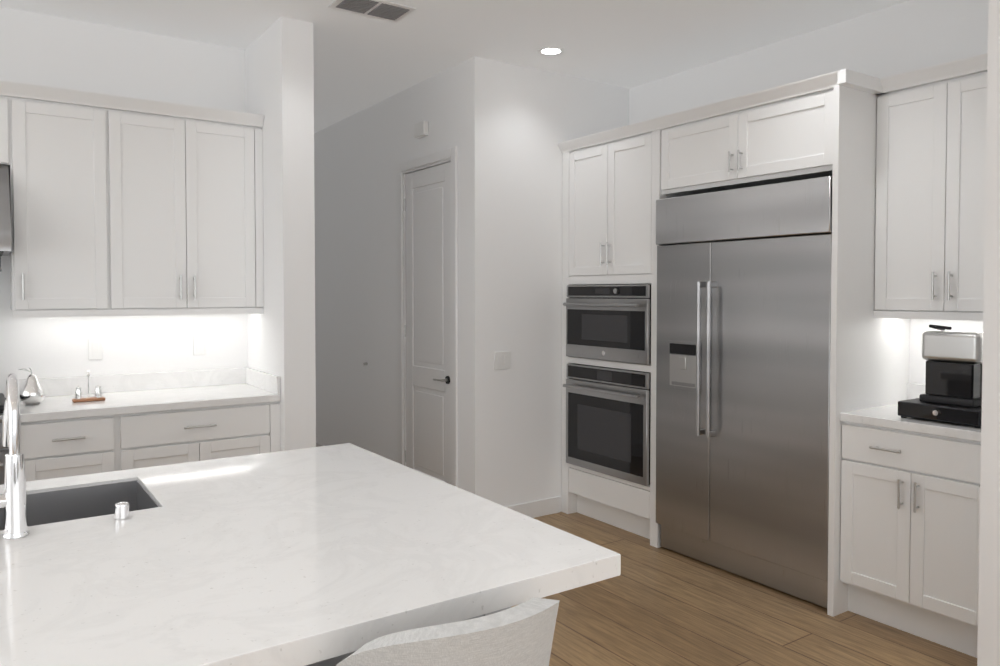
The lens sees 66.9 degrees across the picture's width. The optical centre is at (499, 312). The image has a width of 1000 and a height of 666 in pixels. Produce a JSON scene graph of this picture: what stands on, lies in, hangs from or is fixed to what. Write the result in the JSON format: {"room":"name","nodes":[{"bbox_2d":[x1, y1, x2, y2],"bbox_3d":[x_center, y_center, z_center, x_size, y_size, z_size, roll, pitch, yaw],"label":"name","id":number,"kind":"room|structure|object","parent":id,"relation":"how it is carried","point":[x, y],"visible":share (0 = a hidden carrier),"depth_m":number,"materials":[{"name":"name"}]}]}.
{"room":"kitchen","nodes":[
{"label":"kitchen","id":0,"kind":"room"},
{"bbox_2d":[0,7,247,397],"bbox_3d":[-4.116,-0.061,2.907,6.160,2.942,0.145,-1,2,-34],"label":"wall","id":1,"kind":"structure","parent":0,"point":[48,50],"depth_m":4.17,"materials":[{"name":"white paint"}]},
{"bbox_2d":[0,80,7,164],"bbox_3d":[-2.608,-0.899,3.623,0.427,0.383,0.336,-1,2,-34],"label":"upper cabinet","id":2,"kind":"object","parent":1,"relation":"attached to","point":[3,139],"depth_m":3.59,"materials":[{"name":"white wood"}]},
{"bbox_2d":[0,165,10,271],"bbox_3d":[-2.669,-0.446,3.446,0.729,0.509,0.574,-1,2,-34],"label":"range hood","id":3,"kind":"object","parent":1,"relation":"attached to","point":[5,232],"visible":0.95,"depth_m":3.48,"materials":[{"name":"silver metal"}]},
{"bbox_2d":[4,81,91,311],"bbox_3d":[-2.234,-0.557,3.888,0.479,1.082,0.336,-1,2,-34],"label":"upper cabinet","id":4,"kind":"object","parent":1,"relation":"attached to","point":[48,130],"depth_m":3.71,"materials":[{"name":"white wood"}]},
{"bbox_2d":[88,338,102,359],"label":"switch plates","id":5,"kind":"object","parent":1,"relation":"attached to","point":[95,347],"depth_m":4.12,"materials":[{"name":"white plastic"}]},
{"bbox_2d":[18,368,243,399],"bbox_3d":[-2.025,0.389,4.249,1.203,0.096,0.018,-1,2,-34],"label":"backsplash","id":6,"kind":"structure","parent":1,"relation":"attached to","point":[63,386],"depth_m":4.24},
{"bbox_2d":[88,92,263,311],"bbox_3d":[-1.788,-0.565,4.192,0.848,1.082,0.336,-1,2,-34],"label":"upper cabinet","id":7,"kind":"object","parent":1,"relation":"attached to","point":[124,206],"depth_m":4.03,"materials":[{"name":"white wood"}]},
{"bbox_2d":[245,16,315,450],"bbox_3d":[-1.896,-0.123,5.271,0.174,2.942,2.892,-1,2,-34],"label":"wall","id":8,"kind":"structure","parent":0,"point":[279,73],"depth_m":4.09,"materials":[{"name":"white paint"}]},
{"bbox_2d":[244,368,279,391],"bbox_3d":[-1.362,0.387,4.330,0.017,0.096,0.597,-1,2,-34],"label":"backsplash","id":9,"kind":"structure","parent":8,"relation":"attached to","point":[270,382],"depth_m":4.29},
{"bbox_2d":[314,57,493,501],"bbox_3d":[-0.921,-0.141,5.937,0.125,2.942,2.892,-1,2,-34],"label":"wall","id":10,"kind":"structure","parent":0,"point":[357,157],"depth_m":5.72,"materials":[{"name":"white paint"}]},
{"bbox_2d":[414,121,427,137],"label":"door chime","id":11,"kind":"object","parent":10,"relation":"attached to","point":[421,128],"depth_m":5.16,"materials":[{"name":"white plastic"}]},
{"bbox_2d":[404,162,450,483],"bbox_3d":[-0.510,0.175,5.226,0.094,2.333,0.682,-1,2,-34],"label":"pantry door","id":12,"kind":"structure","parent":10,"relation":"in","point":[427,210],"depth_m":5.22,"materials":[{"name":"white wood"}]},
{"bbox_2d":[397,146,457,486],"bbox_3d":[-0.459,0.137,5.253,0.143,2.424,0.828,-1,2,-34],"label":"door frame","id":13,"kind":"structure","parent":10,"relation":"attached to","point":[431,160],"depth_m":5.12,"materials":[{"name":"white wood"}]},
{"bbox_2d":[0,0,909,132],"bbox_3d":[-0.237,-1.566,1.986,11.568,0.116,12.050,-1,2,-34],"label":"ceiling","id":14,"kind":"structure","parent":0,"point":[362,62],"depth_m":4.21,"materials":[{"name":"white paint"}]},
{"bbox_2d":[328,0,415,21],"bbox_3d":[-0.650,-1.550,3.854,0.386,0.012,0.231,-1,2,-34],"label":"ceiling vent","id":15,"kind":"object","parent":14,"relation":"in","point":[387,10],"visible":1,"depth_m":3.85,"materials":[{"name":"white metal"}]},
{"bbox_2d":[537,47,564,55],"bbox_3d":[0.307,-1.572,4.555,0.155,0.004,0.155,0,2,11],"label":"recessed light","id":16,"kind":"object","parent":14,"relation":"in","point":[549,51],"visible":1,"depth_m":4.52,"materials":[{"name":"white plastic"}]},
{"bbox_2d":[494,61,628,511],"bbox_3d":[0.401,-0.121,5.177,1.170,2.942,0.145,-1,2,-34],"label":"wall","id":17,"kind":"structure","parent":0,"point":[505,128],"depth_m":4.96,"materials":[{"name":"white paint"}]},
{"bbox_2d":[494,351,510,369],"label":"switch plates","id":18,"kind":"object","parent":17,"relation":"attached to","point":[502,360],"depth_m":4.83,"materials":[{"name":"white plastic"}]},
{"bbox_2d":[505,496,559,517],"bbox_3d":[0.118,1.302,4.928,0.688,0.111,0.017,-1,2,-34],"label":"baseboard","id":19,"kind":"structure","parent":17,"relation":"attached to","point":[541,507],"depth_m":5.01,"materials":[{"name":"white wood"}]},
{"bbox_2d":[511,512,976,665],"bbox_3d":[-0.220,1.480,2.162,12.000,0.100,12.500,-1,2,-34],"label":"floor","id":20,"kind":"structure","parent":0,"point":[650,605],"depth_m":3.39,"materials":[{"name":"brown wood"}]},
{"bbox_2d":[0,393,8,484],"bbox_3d":[-2.638,0.906,3.435,0.727,0.975,0.682,-1,2,-34],"label":"range","id":21,"kind":"object","parent":20,"relation":"on","point":[4,451],"visible":0.1,"depth_m":3.39,"materials":[{"name":"silver metal"}]},
{"bbox_2d":[20,416,99,481],"bbox_3d":[-2.158,0.937,3.816,0.479,0.899,0.606,-1,2,-34],"label":"base cabinet","id":22,"kind":"object","parent":20,"relation":"on","point":[51,449],"depth_m":3.52,"materials":[{"name":"white wood"}]},
{"bbox_2d":[96,396,280,472],"bbox_3d":[-1.718,0.929,4.116,0.863,0.899,0.606,-1,2,-34],"label":"base cabinet","id":23,"kind":"object","parent":20,"relation":"on","point":[145,439],"depth_m":3.83,"materials":[{"name":"white wood"}]},
{"bbox_2d":[19,384,279,423],"bbox_3d":[-1.855,0.463,4.002,1.203,0.039,0.620,-1,2,-34],"label":"countertop","id":24,"kind":"structure","parent":23,"relation":"on","point":[208,395],"depth_m":3.85,"materials":[{"name":"white stone"}]},
{"bbox_2d":[18,367,44,404],"bbox_3d":[-2.302,0.358,3.721,0.112,0.185,0.108,-1,2,-34],"label":"pear","id":25,"kind":"object","parent":24,"relation":"on","point":[32,392],"visible":1,"depth_m":3.69,"materials":[{"name":"silver metal"}]},
{"bbox_2d":[72,370,104,402],"bbox_3d":[-2.085,0.368,3.834,0.145,0.159,0.068,-1,2,-34],"label":"caddy","id":26,"kind":"object","parent":24,"relation":"on","point":[80,398],"visible":1,"depth_m":3.82,"materials":[{"name":"brown wood"}]},
{"bbox_2d":[320,611,500,665],"bbox_3d":[-1.503,1.010,1.538,2.990,0.873,1.100,-1,2,-34],"label":"kitchen island","id":27,"kind":"object","parent":20,"relation":"on","point":[334,661],"depth_m":1.65,"materials":[{"name":"white stone"}]},
{"bbox_2d":[0,443,620,665],"bbox_3d":[-1.419,0.555,1.384,3.070,0.048,1.470,-1,2,-34],"label":"island countertop","id":28,"kind":"structure","parent":27,"relation":"on","point":[312,556],"depth_m":1.60,"materials":[{"name":"white stone"}]},
{"bbox_2d":[0,373,29,538],"bbox_3d":[-1.202,0.332,1.827,0.101,0.371,0.252,-1,2,-34],"label":"faucet","id":29,"kind":"object","parent":28,"relation":"on","point":[13,500],"visible":1,"depth_m":1.75,"materials":[{"name":"silver metal"}]},
{"bbox_2d":[114,502,128,519],"bbox_3d":[-0.951,0.497,1.903,0.034,0.037,0.034,-1,2,-43],"label":"switch","id":30,"kind":"object","parent":28,"relation":"on","point":[121,510],"visible":1,"depth_m":1.88,"materials":[{"name":"silver metal"}]},
{"bbox_2d":[336,597,559,665],"bbox_3d":[-0.137,0.963,1.406,0.490,0.970,0.529,-1,2,-31],"label":"bar stool","id":31,"kind":"object","parent":20,"relation":"on","point":[521,634],"visible":1,"depth_m":1.17,"materials":[{"name":"fabric"}]},
{"bbox_2d":[566,457,660,547],"bbox_3d":[0.924,1.197,4.938,0.615,0.321,0.754,-1,2,-34],"label":"base cabinet","id":32,"kind":"object","parent":20,"relation":"on","point":[629,506],"depth_m":4.74,"materials":[{"name":"white wood"}]},
{"bbox_2d":[563,363,650,485],"bbox_3d":[0.818,0.677,4.852,0.526,0.662,0.746,-1,2,-34],"label":"wall oven","id":33,"kind":"object","parent":32,"relation":"in","point":[608,413],"visible":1,"depth_m":4.68,"materials":[{"name":"grey metal"}]},
{"bbox_2d":[656,176,831,607],"bbox_3d":[1.440,0.368,4.079,0.700,2.011,1.082,-1,2,-34],"label":"refrigerator","id":34,"kind":"object","parent":20,"relation":"on","point":[743,370],"visible":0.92,"depth_m":3.84,"materials":[{"name":"grey metal"}]},
{"bbox_2d":[834,417,980,657],"bbox_3d":[1.990,0.949,3.388,0.596,0.899,0.639,-1,2,-34],"label":"base cabinet","id":35,"kind":"object","parent":20,"relation":"on","point":[907,501],"depth_m":3.23,"materials":[{"name":"white wood"}]},
{"bbox_2d":[838,401,980,436],"bbox_3d":[1.986,0.480,3.373,0.606,0.039,0.639,-1,2,-34],"label":"countertop","id":36,"kind":"structure","parent":35,"relation":"on","point":[880,414],"depth_m":3.28,"materials":[{"name":"white stone"}]},
{"bbox_2d":[898,324,982,427],"bbox_3d":[1.973,0.256,3.272,0.353,0.413,0.337,-1,2,-34],"label":"coffee maker","id":37,"kind":"object","parent":36,"relation":"on","point":[953,387],"visible":0.81,"depth_m":3.19,"materials":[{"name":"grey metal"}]},
{"bbox_2d":[629,0,988,383],"bbox_3d":[1.706,-0.101,4.435,0.145,2.942,2.844,-1,2,-34],"label":"wall","id":38,"kind":"structure","parent":0,"point":[910,35],"depth_m":4.00,"materials":[{"name":"white paint"}]},
{"bbox_2d":[566,117,672,280],"bbox_3d":[0.924,-0.680,4.888,0.615,0.889,0.754,-1,2,-34],"label":"upper cabinet","id":39,"kind":"object","parent":38,"relation":"attached to","point":[611,201],"depth_m":4.68,"materials":[{"name":"white wood"}]},
{"bbox_2d":[563,284,650,364],"bbox_3d":[0.818,0.060,4.836,0.526,0.470,0.746,-1,2,-34],"label":"microwave","id":40,"kind":"object","parent":39,"relation":"in","point":[609,322],"visible":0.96,"depth_m":4.67,"materials":[{"name":"grey metal"}]},
{"bbox_2d":[654,69,869,196],"bbox_3d":[1.478,-0.887,4.072,0.615,0.431,1.089,-1,2,-34],"label":"upper cabinet","id":41,"kind":"object","parent":38,"relation":"attached to","point":[817,126],"depth_m":3.74,"materials":[{"name":"white wood"}]},
{"bbox_2d":[906,381,924,399],"bbox_3d":[2.229,0.408,3.537,0.018,0.096,0.639,-1,2,-34],"label":"backsplash","id":42,"kind":"structure","parent":38,"relation":"attached to","point":[913,390],"depth_m":3.77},
{"bbox_2d":[870,53,987,316],"bbox_3d":[2.097,-0.544,3.422,0.336,1.082,0.639,-1,2,-34],"label":"upper cabinet","id":43,"kind":"object","parent":38,"relation":"attached to","point":[900,159],"depth_m":3.39,"materials":[{"name":"white wood"}]},
{"bbox_2d":[977,0,999,665],"bbox_3d":[2.685,-0.070,3.264,2.315,2.942,0.296,-1,2,-34],"label":"wall column","id":44,"kind":"structure","parent":0,"point":[988,654],"depth_m":2.64,"materials":[{"name":"white paint"}]}
]}

